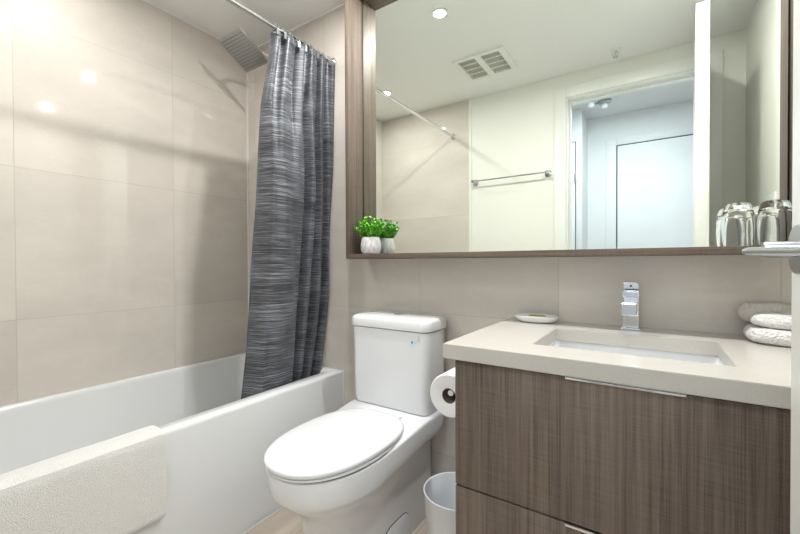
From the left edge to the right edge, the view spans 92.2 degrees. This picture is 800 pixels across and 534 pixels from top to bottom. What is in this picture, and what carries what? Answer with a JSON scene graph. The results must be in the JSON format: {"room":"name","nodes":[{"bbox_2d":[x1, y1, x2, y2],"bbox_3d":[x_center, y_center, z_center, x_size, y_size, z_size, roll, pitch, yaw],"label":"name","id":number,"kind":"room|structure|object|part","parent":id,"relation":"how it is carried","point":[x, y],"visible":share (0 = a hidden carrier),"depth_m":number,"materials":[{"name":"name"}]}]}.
{"room":"bathroom","nodes":[
{"label":"bathroom","id":0,"kind":"room"},
{"bbox_2d":[0,0,247,405],"bbox_3d":[-1.456,-0.146,1.855,0.120,2.430,1.804,0,1,34],"label":"wall","id":1,"kind":"structure","parent":0,"point":[124,239],"depth_m":1.86,"materials":[{"name":"tile"}]},
{"bbox_2d":[143,0,219,38],"bbox_3d":[-1.411,-1.358,1.804,0.005,0.005,1.556,0,1,34],"label":"trim","id":2,"kind":"structure","parent":1,"relation":"attached to","point":[143,0],"depth_m":2.11,"materials":[{"name":"white paint"}]},
{"bbox_2d":[246,72,249,311],"bbox_3d":[-0.972,-0.409,2.464,0.008,1.908,0.008,0,1,34],"label":"trim","id":3,"kind":"structure","parent":1,"relation":"attached to","point":[246,72],"depth_m":2.46,"materials":[{"name":"white"}]},
{"bbox_2d":[146,0,344,45],"bbox_3d":[-0.325,-1.408,1.085,2.850,0.100,1.804,0,1,34],"label":"ceiling","id":4,"kind":"structure","parent":0,"point":[219,18],"depth_m":2.07,"materials":[{"name":"white paint"}]},
{"bbox_2d":[246,507,426,533],"bbox_3d":[-0.314,1.122,1.111,2.850,0.100,1.804,0,1,34],"label":"floor","id":5,"kind":"structure","parent":0,"point":[285,521],"depth_m":1.59,"materials":[{"name":"tile"}]},
{"bbox_2d":[0,353,342,533],"bbox_3d":[-1.064,0.812,1.610,0.805,0.516,1.555,0,1,34],"label":"bathtub","id":6,"kind":"object","parent":5,"relation":"on","point":[216,441],"visible":0.53,"depth_m":1.61,"materials":[{"name":"white ceramic"}]},
{"bbox_2d":[0,425,166,533],"bbox_3d":[-0.991,0.688,1.060,0.114,0.288,0.611,0,1,34],"label":"bath mat","id":7,"kind":"object","parent":6,"relation":"on","point":[116,485],"visible":1,"depth_m":1.12,"materials":[{"name":"fabric"}]},
{"bbox_2d":[242,506,284,533],"bbox_3d":[-0.724,1.068,1.391,0.005,0.005,1.550,0,1,34],"label":"trim","id":8,"kind":"structure","parent":6,"relation":"attached to","point":[257,524],"depth_m":1.61,"materials":[{"name":"white"}]},
{"bbox_2d":[264,310,445,533],"bbox_3d":[-0.165,0.637,1.461,0.412,0.861,0.760,0,1,34],"label":"toilet","id":9,"kind":"object","parent":5,"relation":"on","point":[363,466],"visible":0.99,"depth_m":1.43,"materials":[{"name":"white ceramic"}]},
{"bbox_3d":[-0.225,0.623,1.360,0.374,0.010,0.515,0,1,34],"label":"seat","id":10,"kind":"part","parent":9,"relation":"part of","materials":[{"name":"white plastic"}]},
{"bbox_3d":[-0.221,0.605,1.366,0.374,0.024,0.539,0,1,34],"label":"lid","id":11,"kind":"part","parent":9,"relation":"part of","materials":[{"name":"white plastic"}]},
{"bbox_3d":[-0.158,0.835,1.462,0.401,0.466,0.740,0,1,34],"label":"bowl","id":12,"kind":"part","parent":9,"relation":"part of","materials":[{"name":"white ceramic"}]},
{"bbox_3d":[-0.009,0.235,1.695,0.410,0.050,0.191,0,1,34],"label":"tank lid","id":13,"kind":"part","parent":9,"relation":"part of","materials":[{"name":"white ceramic"}]},
{"bbox_3d":[-0.009,0.430,1.696,0.396,0.335,0.176,0,1,34],"label":"tank","id":14,"kind":"part","parent":9,"relation":"part of","materials":[{"name":"white ceramic"}]},
{"bbox_2d":[424,472,456,533],"bbox_3d":[0.193,0.912,1.313,0.225,0.307,0.225,0,1,34],"label":"waste bin","id":15,"kind":"object","parent":5,"relation":"on","point":[439,489],"visible":0.48,"depth_m":1.35,"materials":[{"name":"white plastic"}]},
{"bbox_2d":[455,360,790,533],"bbox_3d":[0.675,0.657,1.037,0.880,0.824,0.578,0,1,34],"label":"vanity cabinet","id":16,"kind":"object","parent":5,"relation":"on","point":[536,452],"visible":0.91,"depth_m":0.84,"materials":[{"name":"brown wood"}]},
{"bbox_2d":[430,368,454,417],"bbox_3d":[0.181,0.397,1.231,0.134,0.134,0.110,0,1,34],"label":"toilet roll","id":17,"kind":"object","parent":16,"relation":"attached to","point":[444,403],"visible":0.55,"depth_m":1.20,"materials":[{"name":"white paper"}]},
{"bbox_2d":[448,389,454,395],"bbox_3d":[0.225,0.391,1.235,0.088,0.044,0.143,0,1,34],"label":"toilet roll holder","id":18,"kind":"object","parent":16,"relation":"attached to","point":[450,392],"visible":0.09,"depth_m":1.20,"materials":[{"name":"silver metal"}]},
{"bbox_3d":[0.522,0.776,0.809,0.880,0.368,0.019,0,1,34],"label":"drawer","id":19,"kind":"part","parent":16,"relation":"part of","materials":[{"name":"brown wood"}]},
{"bbox_3d":[0.478,0.593,0.831,0.224,0.006,0.018,0,1,34],"label":"handle","id":20,"kind":"part","parent":16,"relation":"part of","materials":[{"name":"silver metal"}]},
{"bbox_2d":[443,318,790,409],"bbox_3d":[0.658,0.225,1.036,0.912,0.040,0.589,0,1,34],"label":"countertop","id":21,"kind":"structure","parent":16,"relation":"on","point":[751,372],"depth_m":0.91,"materials":[{"name":"stone"}]},
{"bbox_2d":[514,313,558,323],"bbox_3d":[0.498,0.189,1.411,0.158,0.026,0.098,0,1,34],"label":"soap dish","id":22,"kind":"object","parent":21,"relation":"on","point":[524,317],"visible":0.97,"depth_m":1.38,"materials":[{"name":"white ceramic"}]},
{"bbox_2d":[529,314,545,316],"bbox_3d":[0.501,0.179,1.408,0.060,0.009,0.028,0,1,34],"label":"soap bar","id":23,"kind":"object","parent":22,"relation":"in","point":[534,315],"visible":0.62,"depth_m":1.40,"materials":[{"name":"yellow"}]},
{"bbox_2d":[621,281,640,330],"bbox_3d":[0.723,0.124,1.209,0.052,0.157,0.161,0,1,34],"label":"faucet","id":24,"kind":"object","parent":21,"relation":"on","point":[630,294],"visible":1,"depth_m":1.23,"materials":[{"name":"silver metal"}]},
{"bbox_3d":[0.711,0.125,1.190,0.038,0.036,0.115,0,1,34],"label":"spout","id":25,"kind":"part","parent":24,"relation":"part of","materials":[{"name":"silver metal"}]},
{"bbox_3d":[0.734,0.048,1.225,0.038,0.005,0.101,0,1,34],"label":"lever plate","id":26,"kind":"part","parent":24,"relation":"part of","materials":[{"name":"silver metal"}]},
{"bbox_3d":[0.753,0.060,1.254,0.042,0.020,0.042,0,1,34],"label":"lever handle","id":27,"kind":"part","parent":24,"relation":"part of","materials":[{"name":"silver metal"}]},
{"bbox_3d":[0.754,0.199,1.255,0.052,0.007,0.052,0,1,34],"label":"plate","id":28,"kind":"part","parent":24,"relation":"part of","materials":[{"name":"silver metal"}]},
{"bbox_2d":[549,340,722,364],"bbox_3d":[0.609,0.298,1.039,0.467,0.105,0.345,0,1,34],"label":"sink basin","id":29,"kind":"object","parent":21,"relation":"in","point":[565,344],"visible":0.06,"depth_m":1.15,"materials":[{"name":"white ceramic"}]},
{"bbox_2d":[743,324,790,346],"bbox_3d":[1.048,0.181,1.010,0.217,0.043,0.150,0,1,34],"label":"washcloth","id":30,"kind":"object","parent":21,"relation":"on","point":[770,336],"visible":0.8,"depth_m":1.00,"materials":[{"name":"white fabric"}]},
{"bbox_2d":[737,302,791,321],"bbox_3d":[1.084,0.131,1.070,0.224,0.057,0.054,0,1,34],"label":"washcloth","id":31,"kind":"object","parent":30,"relation":"on","point":[745,310],"visible":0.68,"depth_m":1.09,"materials":[{"name":"beige fabric"}]},
{"bbox_2d":[750,312,790,329],"bbox_3d":[1.047,0.143,0.996,0.212,0.035,0.109,0,1,34],"label":"washcloth","id":32,"kind":"object","parent":30,"relation":"on","point":[767,319],"visible":0.86,"depth_m":1.00,"materials":[{"name":"white fabric"}]},
{"bbox_3d":[0.476,0.254,0.828,0.224,0.006,0.018,0,1,34],"label":"handle","id":33,"kind":"part","parent":16,"relation":"part of","materials":[{"name":"silver metal"}]},
{"bbox_2d":[248,6,791,476],"bbox_3d":[0.197,-0.152,1.765,2.730,2.430,0.120,0,1,34],"label":"wall","id":34,"kind":"structure","parent":0,"point":[699,293],"depth_m":1.58,"materials":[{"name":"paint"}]},
{"bbox_2d":[218,27,268,71],"bbox_3d":[-0.797,-1.175,2.140,0.200,0.127,0.336,0,1,34],"label":"shower","id":35,"kind":"object","parent":34,"relation":"attached to","point":[237,43],"visible":0.94,"depth_m":2.07,"materials":[{"name":"silver metal"}]},
{"bbox_2d":[226,0,336,65],"bbox_3d":[-0.785,-1.076,1.400,0.048,0.048,1.557,0,1,34],"label":"curtain rod","id":36,"kind":"object","parent":34,"relation":"attached to","point":[236,3],"visible":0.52,"depth_m":1.69,"materials":[{"name":"silver metal"}]},
{"bbox_2d":[241,23,334,398],"bbox_3d":[-0.548,-0.182,1.889,0.198,1.834,0.477,0,1,34],"label":"shower curtain","id":37,"kind":"object","parent":36,"relation":"hanging from","point":[289,295],"visible":0.9,"depth_m":1.82,"materials":[{"name":"fabric"}]},
{"bbox_2d":[257,2,344,47],"bbox_3d":[-0.577,-1.363,2.188,0.968,0.009,0.009,0,1,34],"label":"trim","id":38,"kind":"structure","parent":34,"relation":"attached to","point":[342,4],"depth_m":2.12,"materials":[{"name":"white paint"}]},
{"bbox_2d":[343,371,344,405],"bbox_3d":[-0.296,0.802,2.031,0.007,0.511,0.006,0,1,34],"label":"trim","id":39,"kind":"structure","parent":34,"relation":"attached to","point":[343,371],"depth_m":2.03,"materials":[{"name":"white"}]},
{"bbox_2d":[345,0,792,258],"bbox_3d":[0.425,-0.700,1.438,1.533,1.326,0.158,0,1,34],"label":"framed mirror","id":40,"kind":"object","parent":34,"relation":"attached to","point":[474,128],"visible":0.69,"depth_m":1.37,"materials":[{"name":"clear mirror"}]},
{"bbox_3d":[-0.205,-0.701,1.858,0.018,1.326,0.158,0,1,34],"label":"frame","id":41,"kind":"part","parent":40,"relation":"part of","materials":[{"name":"brown wood"}]},
{"bbox_2d":[354,216,383,253],"bbox_3d":[-0.141,-0.149,1.773,0.127,0.179,0.130,0,1,-17],"label":"potted plant","id":42,"kind":"object","parent":40,"relation":"on","point":[370,243],"visible":1,"depth_m":1.75,"materials":[{"name":"green plant"}]},
{"bbox_3d":[-0.134,-0.099,1.784,0.094,0.078,0.094,0,1,34],"label":"pot","id":43,"kind":"part","parent":42,"relation":"part of","materials":[{"name":"ceramic"}]},
{"bbox_2d":[349,246,760,258],"bbox_3d":[0.428,-0.048,1.445,1.496,0.022,0.158,0,1,34],"label":"shelf","id":44,"kind":"object","parent":40,"relation":"attached to","point":[547,251],"depth_m":1.33,"materials":[{"name":"brown wood"}]},
{"bbox_2d":[721,202,754,245],"bbox_3d":[0.936,-0.117,1.067,0.070,0.120,0.070,0,1,34],"label":"drinking glass","id":45,"kind":"object","parent":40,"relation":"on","point":[737,221],"visible":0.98,"depth_m":1.04,"materials":[{"name":"clear"}]},
{"bbox_2d":[757,199,791,245],"bbox_3d":[0.997,-0.117,1.023,0.070,0.120,0.070,0,1,34],"label":"drinking glass","id":46,"kind":"object","parent":40,"relation":"on","point":[774,217],"visible":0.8,"depth_m":1.00,"materials":[{"name":"clear glass"}]},
{"bbox_3d":[1.056,-0.698,1.018,0.019,1.326,0.158,0,1,34],"label":"frame","id":47,"kind":"part","parent":40,"relation":"part of","materials":[{"name":"brown wood"}]},
{"bbox_3d":[-0.416,-0.133,0.150,1.720,2.430,0.120,0,1,34],"label":"wall","id":48,"kind":"structure","parent":0,"visible":0},
{"bbox_2d":[742,0,799,533],"bbox_3d":[0.328,-0.057,0.188,0.118,2.252,0.742,0,1,31],"label":"door","id":49,"kind":"structure","parent":48,"relation":"in","point":[790,249],"depth_m":0.49,"materials":[{"name":"white paint"}]},
{"bbox_3d":[0.436,-0.021,0.436,0.049,0.021,0.135,0,1,31],"label":"lever","id":50,"kind":"part","parent":49,"relation":"part of","materials":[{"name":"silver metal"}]},
{"bbox_3d":[0.489,-0.021,0.469,0.008,0.063,0.063,0,1,31],"label":"handle","id":51,"kind":"part","parent":49,"relation":"part of","materials":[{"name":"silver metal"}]}
]}

